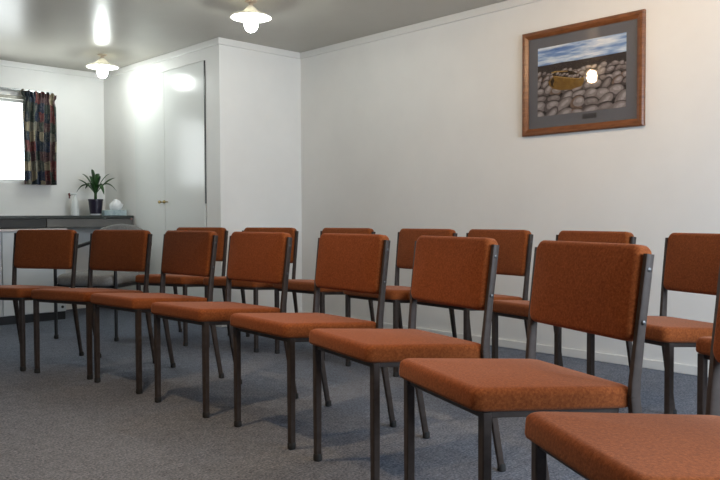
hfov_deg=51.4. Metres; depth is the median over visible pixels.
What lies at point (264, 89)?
wall
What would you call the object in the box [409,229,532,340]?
chair
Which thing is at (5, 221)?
countertop
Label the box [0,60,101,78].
trim
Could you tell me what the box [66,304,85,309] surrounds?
baseboard
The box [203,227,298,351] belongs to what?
chair
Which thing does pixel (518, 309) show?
chair
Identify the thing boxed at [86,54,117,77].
ceiling lamp
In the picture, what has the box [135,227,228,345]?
chair
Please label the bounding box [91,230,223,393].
chair
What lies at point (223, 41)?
trim
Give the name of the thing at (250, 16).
ceiling lamp
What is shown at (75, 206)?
spray bottle
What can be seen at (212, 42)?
trim
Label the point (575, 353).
baseboard
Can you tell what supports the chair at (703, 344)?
on the floor
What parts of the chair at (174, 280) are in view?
leg, seat frame, seat, leg, leg, backrest, leg, post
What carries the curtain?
hanging from the rail
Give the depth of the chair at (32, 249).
4.79 m
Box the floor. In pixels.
[0,307,707,479]
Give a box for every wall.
[0,66,104,287]
[103,44,228,301]
[227,46,301,312]
[301,0,719,366]
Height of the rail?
0.092 m
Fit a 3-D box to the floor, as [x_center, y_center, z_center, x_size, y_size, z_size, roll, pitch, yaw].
[-2.240,0.889,2.030,9.182,0.100,8.737,-2,2,-44]
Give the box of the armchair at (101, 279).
[53,224,152,341]
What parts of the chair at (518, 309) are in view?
leg, seat, seat frame, leg, backrest, leg, post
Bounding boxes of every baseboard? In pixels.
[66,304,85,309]
[301,311,708,375]
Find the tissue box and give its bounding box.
[102,199,126,215]
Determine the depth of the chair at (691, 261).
3.09 m
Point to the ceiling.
(67, 34)
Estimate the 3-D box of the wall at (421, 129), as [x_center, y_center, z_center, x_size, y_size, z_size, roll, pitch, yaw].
[1.716,-0.420,4.409,0.120,2.342,6.490,-2,2,-44]
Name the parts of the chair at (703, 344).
leg, seat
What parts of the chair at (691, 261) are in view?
leg, post, leg, leg, seat frame, seat, backrest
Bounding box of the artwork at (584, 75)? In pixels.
[538,32,626,116]
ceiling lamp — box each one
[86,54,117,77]
[230,0,270,31]
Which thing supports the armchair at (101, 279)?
on the floor
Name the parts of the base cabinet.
door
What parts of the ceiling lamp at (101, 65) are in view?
lamp shade, bulb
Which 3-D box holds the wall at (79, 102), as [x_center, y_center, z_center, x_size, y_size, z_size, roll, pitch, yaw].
[-5.356,-0.411,4.977,8.596,2.342,0.120,-2,2,-44]
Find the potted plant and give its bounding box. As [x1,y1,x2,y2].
[77,169,115,213]
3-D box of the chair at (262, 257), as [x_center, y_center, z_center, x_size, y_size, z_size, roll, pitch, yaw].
[-0.666,0.374,3.645,0.487,0.819,0.555,1,2,44]
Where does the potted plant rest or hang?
on the saucer
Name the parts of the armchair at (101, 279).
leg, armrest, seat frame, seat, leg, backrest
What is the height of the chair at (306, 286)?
0.819 m
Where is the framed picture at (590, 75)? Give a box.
[522,9,645,136]
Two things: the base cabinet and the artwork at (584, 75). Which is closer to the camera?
the artwork at (584, 75)
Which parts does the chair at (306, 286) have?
leg, seat, seat frame, leg, backrest, leg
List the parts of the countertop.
drawer, drawer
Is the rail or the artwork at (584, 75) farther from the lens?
the rail
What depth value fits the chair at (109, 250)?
4.52 m
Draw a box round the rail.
[0,87,50,99]
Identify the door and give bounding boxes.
[134,72,165,292]
[163,60,206,296]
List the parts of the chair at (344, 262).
leg, seat frame, leg, seat, post, leg, backrest, post, leg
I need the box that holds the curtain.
[21,89,56,184]
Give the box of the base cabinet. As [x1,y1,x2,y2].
[0,228,66,324]
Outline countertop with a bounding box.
[0,216,133,227]
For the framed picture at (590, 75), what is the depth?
4.62 m
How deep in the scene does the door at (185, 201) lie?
6.43 m
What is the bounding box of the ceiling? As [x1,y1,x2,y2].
[0,0,506,72]
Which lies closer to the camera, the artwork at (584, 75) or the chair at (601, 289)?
the chair at (601, 289)
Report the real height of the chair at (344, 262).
0.819 m
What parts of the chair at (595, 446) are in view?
leg, seat frame, seat, post, backrest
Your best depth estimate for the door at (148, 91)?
6.87 m
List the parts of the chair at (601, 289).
leg, leg, seat, seat frame, post, backrest, leg, post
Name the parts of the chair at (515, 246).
seat frame, seat, leg, backrest, leg, post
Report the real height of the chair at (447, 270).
0.819 m
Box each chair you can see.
[0,230,83,370]
[31,230,153,379]
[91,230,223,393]
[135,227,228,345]
[151,232,298,417]
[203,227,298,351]
[230,233,396,449]
[273,228,375,360]
[309,236,505,479]
[344,228,457,376]
[399,240,653,479]
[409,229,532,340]
[492,230,635,370]
[525,264,719,479]
[587,233,719,413]
[696,336,711,414]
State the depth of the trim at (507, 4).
5.57 m
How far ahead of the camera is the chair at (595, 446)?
1.39 m
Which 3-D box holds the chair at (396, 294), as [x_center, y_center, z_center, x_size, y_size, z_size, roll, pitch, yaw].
[0.243,0.345,4.484,0.555,0.819,0.487,-2,2,-42]
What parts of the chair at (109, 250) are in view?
leg, seat frame, seat, leg, post, leg, backrest, post, leg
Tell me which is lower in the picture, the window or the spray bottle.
the spray bottle
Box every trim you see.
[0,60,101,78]
[103,38,217,78]
[217,37,299,58]
[300,0,541,58]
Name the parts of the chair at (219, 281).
leg, seat, seat frame, leg, leg, backrest, leg, post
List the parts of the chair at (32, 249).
post, seat frame, leg, leg, seat, backrest, post, leg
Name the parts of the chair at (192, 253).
leg, seat frame, leg, seat, post, leg, backrest, post, leg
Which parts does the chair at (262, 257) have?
leg, seat frame, leg, seat, post, leg, backrest, post, leg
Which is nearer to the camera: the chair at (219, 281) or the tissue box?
the chair at (219, 281)
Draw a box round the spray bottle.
[68,193,78,215]
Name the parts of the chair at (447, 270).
leg, seat frame, leg, seat, post, leg, backrest, post, leg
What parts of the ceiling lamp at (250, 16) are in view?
lamp shade, bulb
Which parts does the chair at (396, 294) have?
leg, seat, seat frame, leg, post, leg, backrest, leg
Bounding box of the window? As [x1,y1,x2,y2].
[0,98,23,182]
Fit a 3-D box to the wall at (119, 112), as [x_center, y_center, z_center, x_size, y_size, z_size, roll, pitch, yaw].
[-1.825,-0.481,6.841,0.080,2.342,2.087,-2,2,-44]

